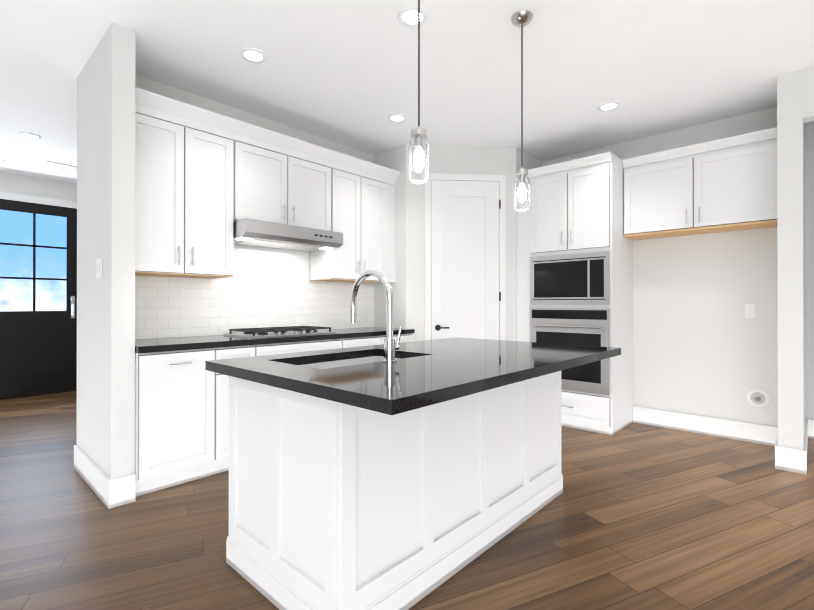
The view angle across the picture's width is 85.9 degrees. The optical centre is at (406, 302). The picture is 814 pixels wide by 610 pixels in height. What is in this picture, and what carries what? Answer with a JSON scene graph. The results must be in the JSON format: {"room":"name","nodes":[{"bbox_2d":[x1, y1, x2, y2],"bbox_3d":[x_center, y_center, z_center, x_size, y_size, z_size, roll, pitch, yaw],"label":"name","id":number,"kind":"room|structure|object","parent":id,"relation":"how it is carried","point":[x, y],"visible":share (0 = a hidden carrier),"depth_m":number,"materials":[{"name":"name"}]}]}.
{"room":"kitchen","nodes":[
{"label":"kitchen","id":0,"kind":"room"},
{"bbox_2d":[0,172,76,201],"bbox_3d":[-4.417,-0.213,6.088,0.120,2.800,13.000,0,0,43],"label":"wall","id":1,"kind":"structure","parent":0,"point":[31,186],"depth_m":5.63,"materials":[{"name":"paint"}]},
{"bbox_2d":[0,191,76,399],"bbox_3d":[-4.747,-0.090,5.576,0.089,2.550,1.100,0,0,43],"label":"front door","id":2,"kind":"structure","parent":1,"relation":"in","point":[38,295],"depth_m":5.61,"materials":[{"name":"black paint"}]},
{"bbox_2d":[76,23,135,478],"bbox_3d":[-1.998,-0.222,2.879,0.910,2.800,0.120,0,0,43],"label":"wall","id":3,"kind":"structure","parent":0,"point":[105,443],"depth_m":2.61,"materials":[{"name":"paint"}]},
{"bbox_2d":[74,445,117,508],"bbox_3d":[-2.039,1.098,2.820,0.926,0.160,0.016,0,0,43],"label":"baseboard","id":4,"kind":"structure","parent":3,"relation":"attached to","point":[111,493],"depth_m":2.69,"materials":[{"name":"white paint"}]},
{"bbox_2d":[96,258,101,278],"bbox_3d":[-1.900,-0.212,2.698,0.120,0.120,0.010,0,0,43],"label":"switch plate","id":5,"kind":"object","parent":3,"relation":"attached to","point":[98,268],"visible":1,"depth_m":2.68,"materials":[{"name":"white paint"}]},
{"bbox_2d":[135,75,373,339],"bbox_3d":[-1.327,-0.219,4.009,0.360,2.800,2.450,0,0,43],"label":"wall","id":6,"kind":"structure","parent":0,"point":[150,85],"depth_m":3.72,"materials":[{"name":"paint"}]},
{"bbox_2d":[135,87,246,278],"bbox_3d":[-1.635,-0.778,3.153,0.348,1.155,0.768,0,0,43],"label":"upper cabinet","id":7,"kind":"object","parent":6,"relation":"attached to","point":[204,179],"depth_m":3.02,"materials":[{"name":"white wood"}]},
{"bbox_2d":[135,244,373,338],"bbox_3d":[-1.190,-0.175,3.882,0.008,0.869,2.444,0,0,43],"label":"tile backsplash","id":8,"kind":"structure","parent":6,"relation":"attached to","point":[262,287],"depth_m":3.72,"materials":[{"name":"white tile"}]},
{"bbox_2d":[247,123,334,231],"bbox_3d":[-1.110,-0.986,3.721,0.348,0.735,0.900,0,0,43],"label":"upper cabinet","id":9,"kind":"object","parent":6,"relation":"attached to","point":[290,181],"depth_m":3.61,"materials":[{"name":"white wood"}]},
{"bbox_2d":[233,218,342,251],"bbox_3d":[-1.045,-0.546,3.660,0.505,0.132,0.896,0,0,43],"label":"under-cabinet range hood","id":10,"kind":"object","parent":9,"relation":"attached to","point":[254,232],"visible":0.96,"depth_m":3.48,"materials":[{"name":"silver metal"}]},
{"bbox_2d":[310,151,386,282],"bbox_3d":[-0.590,-0.785,4.281,0.348,1.135,0.751,0,0,43],"label":"upper cabinet","id":11,"kind":"object","parent":6,"relation":"attached to","point":[360,185],"depth_m":4.15,"materials":[{"name":"white wood"}]},
{"bbox_2d":[0,391,813,609],"bbox_3d":[-0.485,1.207,2.441,14.000,0.060,13.000,0,0,43],"label":"floor","id":12,"kind":"structure","parent":0,"point":[635,516],"depth_m":2.21,"materials":[{"name":"brown wood"}]},
{"bbox_2d":[135,327,414,496],"bbox_3d":[-0.965,0.720,3.671,0.622,0.920,2.444,0,0,43],"label":"base cabinet","id":13,"kind":"object","parent":12,"relation":"on","point":[181,415],"visible":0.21,"depth_m":2.83,"materials":[{"name":"white wood"}]},
{"bbox_2d":[224,326,336,337],"bbox_3d":[-1.036,0.234,3.636,0.480,0.050,0.770,0,0,43],"label":"gas cooktop","id":14,"kind":"object","parent":13,"relation":"in","point":[265,332],"visible":1,"depth_m":3.50,"materials":[{"name":"silver metal"}]},
{"bbox_2d":[220,373,562,609],"bbox_3d":[0.062,0.737,2.368,0.852,0.880,1.761,0,0,43],"label":"kitchen island","id":15,"kind":"object","parent":12,"relation":"on","point":[364,478],"depth_m":1.74,"materials":[{"name":"white wood"}]},
{"bbox_2d":[205,337,620,416],"bbox_3d":[0.171,0.277,2.224,1.160,0.040,1.870,0,0,43],"label":"island countertop","id":16,"kind":"structure","parent":15,"relation":"on","point":[424,374],"depth_m":1.71,"materials":[{"name":"black stone"}]},
{"bbox_2d":[289,353,396,368],"bbox_3d":[-0.248,0.395,2.074,0.434,0.222,0.704,0,0,43],"label":"sink","id":17,"kind":"object","parent":16,"relation":"in","point":[326,362],"depth_m":2.27,"materials":[{"name":"silver metal"}]},
{"bbox_2d":[349,270,401,362],"bbox_3d":[-0.148,0.053,1.986,0.292,0.405,0.096,0,0,43],"label":"faucet","id":18,"kind":"object","parent":16,"relation":"on","point":[390,347],"visible":1,"depth_m":1.89,"materials":[{"name":"silver metal"}]},
{"bbox_2d":[514,151,632,435],"bbox_3d":[1.660,-0.078,4.412,0.946,2.520,0.694,0,0,43],"label":"tall cabinet","id":19,"kind":"object","parent":12,"relation":"on","point":[574,266],"visible":0.92,"depth_m":4.11,"materials":[{"name":"white wood"}]},
{"bbox_2d":[0,0,813,183],"bbox_3d":[-0.485,-1.653,2.449,14.000,0.060,13.000,0,0,43],"label":"ceiling","id":20,"kind":"structure","parent":0,"point":[344,72],"depth_m":2.98,"materials":[{"name":"paint"}]},
{"bbox_2d":[19,132,41,139],"bbox_3d":[-3.638,-1.613,4.225,0.170,0.010,0.170,0,0,43],"label":"recessed light","id":21,"kind":"object","parent":20,"relation":"in","point":[29,135],"visible":1,"depth_m":4.21,"materials":[{"name":"white paint"}]},
{"bbox_2d":[44,161,76,171],"bbox_3d":[-4.036,-1.609,5.193,0.220,0.014,0.400,0,0,43],"label":"ceiling vent","id":22,"kind":"object","parent":20,"relation":"in","point":[60,166],"visible":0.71,"depth_m":5.14,"materials":[{"name":"white metal"}]},
{"bbox_2d":[240,47,266,62],"bbox_3d":[-1.003,-1.616,2.860,0.170,0.010,0.170,0,0,43],"label":"recessed light","id":23,"kind":"object","parent":20,"relation":"in","point":[252,55],"visible":1,"depth_m":2.86,"materials":[{"name":"white paint"}]},
{"bbox_2d":[388,113,406,122],"bbox_3d":[-0.085,-1.614,3.822,0.170,0.010,0.170,0,0,43],"label":"recessed light","id":24,"kind":"object","parent":20,"relation":"in","point":[397,118],"visible":0.98,"depth_m":3.82,"materials":[{"name":"white paint"}]},
{"bbox_2d":[397,6,426,26],"bbox_3d":[0.030,-1.617,2.475,0.170,0.010,0.170,0,0,43],"label":"recessed light","id":25,"kind":"object","parent":20,"relation":"in","point":[407,16],"visible":0.9,"depth_m":2.47,"materials":[{"name":"white paint"}]},
{"bbox_2d":[409,0,428,183],"bbox_3d":[0.052,-1.074,1.909,0.120,1.100,0.120,0,0,43],"label":"pendant light","id":26,"kind":"object","parent":20,"relation":"hanging from","point":[418,133],"visible":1,"depth_m":1.90,"materials":[{"name":"clear glass"}]},
{"bbox_2d":[511,10,532,211],"bbox_3d":[0.653,-1.072,2.483,0.120,1.100,0.120,0,0,43],"label":"pendant light","id":27,"kind":"object","parent":20,"relation":"hanging from","point":[521,19],"visible":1,"depth_m":2.47,"materials":[{"name":"clear glass"}]},
{"bbox_2d":[597,101,619,111],"bbox_3d":[1.658,-1.615,3.599,0.170,0.010,0.170,0,0,43],"label":"recessed light","id":28,"kind":"object","parent":20,"relation":"in","point":[609,106],"visible":0.96,"depth_m":3.59,"materials":[{"name":"white paint"}]},
{"bbox_2d":[374,144,542,340],"bbox_3d":[0.461,-0.216,5.011,1.620,2.800,1.450,0,0,43],"label":"wall","id":29,"kind":"structure","parent":0,"point":[408,288],"depth_m":4.51,"materials":[{"name":"paint"}]},
{"bbox_2d":[425,173,505,339],"bbox_3d":[0.599,-0.070,4.494,0.586,2.505,0.628,0,0,43],"label":"pantry door","id":30,"kind":"structure","parent":29,"relation":"in","point":[465,255],"depth_m":4.50,"materials":[{"name":"white paint"}]},
{"bbox_2d":[543,106,804,426],"bbox_3d":[1.805,-0.217,4.835,3.830,2.800,0.120,0,0,43],"label":"wall","id":31,"kind":"structure","parent":0,"point":[703,345],"depth_m":3.93,"materials":[{"name":"paint"}]},
{"bbox_2d":[622,127,776,239],"bbox_3d":[2.537,-0.982,3.834,1.117,0.715,0.353,0,0,43],"label":"upper cabinet","id":32,"kind":"object","parent":31,"relation":"attached to","point":[727,184],"visible":0.96,"depth_m":3.69,"materials":[{"name":"white wood"}]},
{"bbox_2d":[633,406,773,445],"bbox_3d":[2.653,1.101,3.954,1.123,0.160,0.016,0,0,43],"label":"baseboard","id":33,"kind":"structure","parent":31,"relation":"attached to","point":[730,429],"depth_m":3.92,"materials":[{"name":"white paint"}]},
{"bbox_2d":[745,304,755,317],"bbox_3d":[2.916,0.068,3.716,0.070,0.115,0.009,0,0,43],"label":"outlet","id":34,"kind":"object","parent":31,"relation":"attached to","point":[750,310],"visible":1,"depth_m":3.71,"materials":[{"name":"white paint"}]},
{"bbox_2d":[747,389,769,406],"bbox_3d":[2.946,0.800,3.673,0.150,0.150,0.029,0,0,43],"label":"outlet box","id":35,"kind":"object","parent":31,"relation":"attached to","point":[757,398],"visible":1,"depth_m":3.67,"materials":[{"name":"white paint"}]},
{"bbox_2d":[777,69,804,449],"bbox_3d":[2.905,-0.221,3.305,0.135,2.800,0.630,0,0,43],"label":"wall","id":36,"kind":"structure","parent":0,"point":[790,253],"depth_m":3.07,"materials":[{"name":"paint"}]},
{"bbox_2d":[770,427,785,469],"bbox_3d":[2.838,1.099,3.340,0.016,0.161,0.626,0,0,43],"label":"baseboard","id":37,"kind":"structure","parent":36,"relation":"attached to","point":[780,452],"depth_m":3.11,"materials":[{"name":"white paint"}]},
{"bbox_2d":[798,419,809,474],"bbox_3d":[3.112,1.099,3.413,0.016,0.161,1.106,0,0,43],"label":"baseboard","id":38,"kind":"structure","parent":36,"relation":"attached to","point":[802,454],"depth_m":3.03,"materials":[{"name":"white paint"}]},
{"bbox_2d":[803,66,813,122],"bbox_3d":[4.626,-0.225,1.363,5.030,2.800,0.120,0,0,43],"label":"wall","id":39,"kind":"structure","parent":0,"point":[808,94],"depth_m":3.01,"materials":[{"name":"paint"}]},
{"bbox_2d":[804,121,813,419],"bbox_3d":[5.221,-0.224,2.093,5.150,2.800,0.500,0,0,43],"label":"wall","id":40,"kind":"structure","parent":0,"point":[809,248],"depth_m":3.84,"materials":[{"name":"paint"}]},
{"bbox_2d":[810,420,813,438],"bbox_3d":[5.347,1.096,2.137,5.030,0.160,0.017,0,0,43],"label":"baseboard","id":41,"kind":"structure","parent":40,"relation":"attached to","point":[811,421],"depth_m":3.81,"materials":[{"name":"white paint"}]}
]}

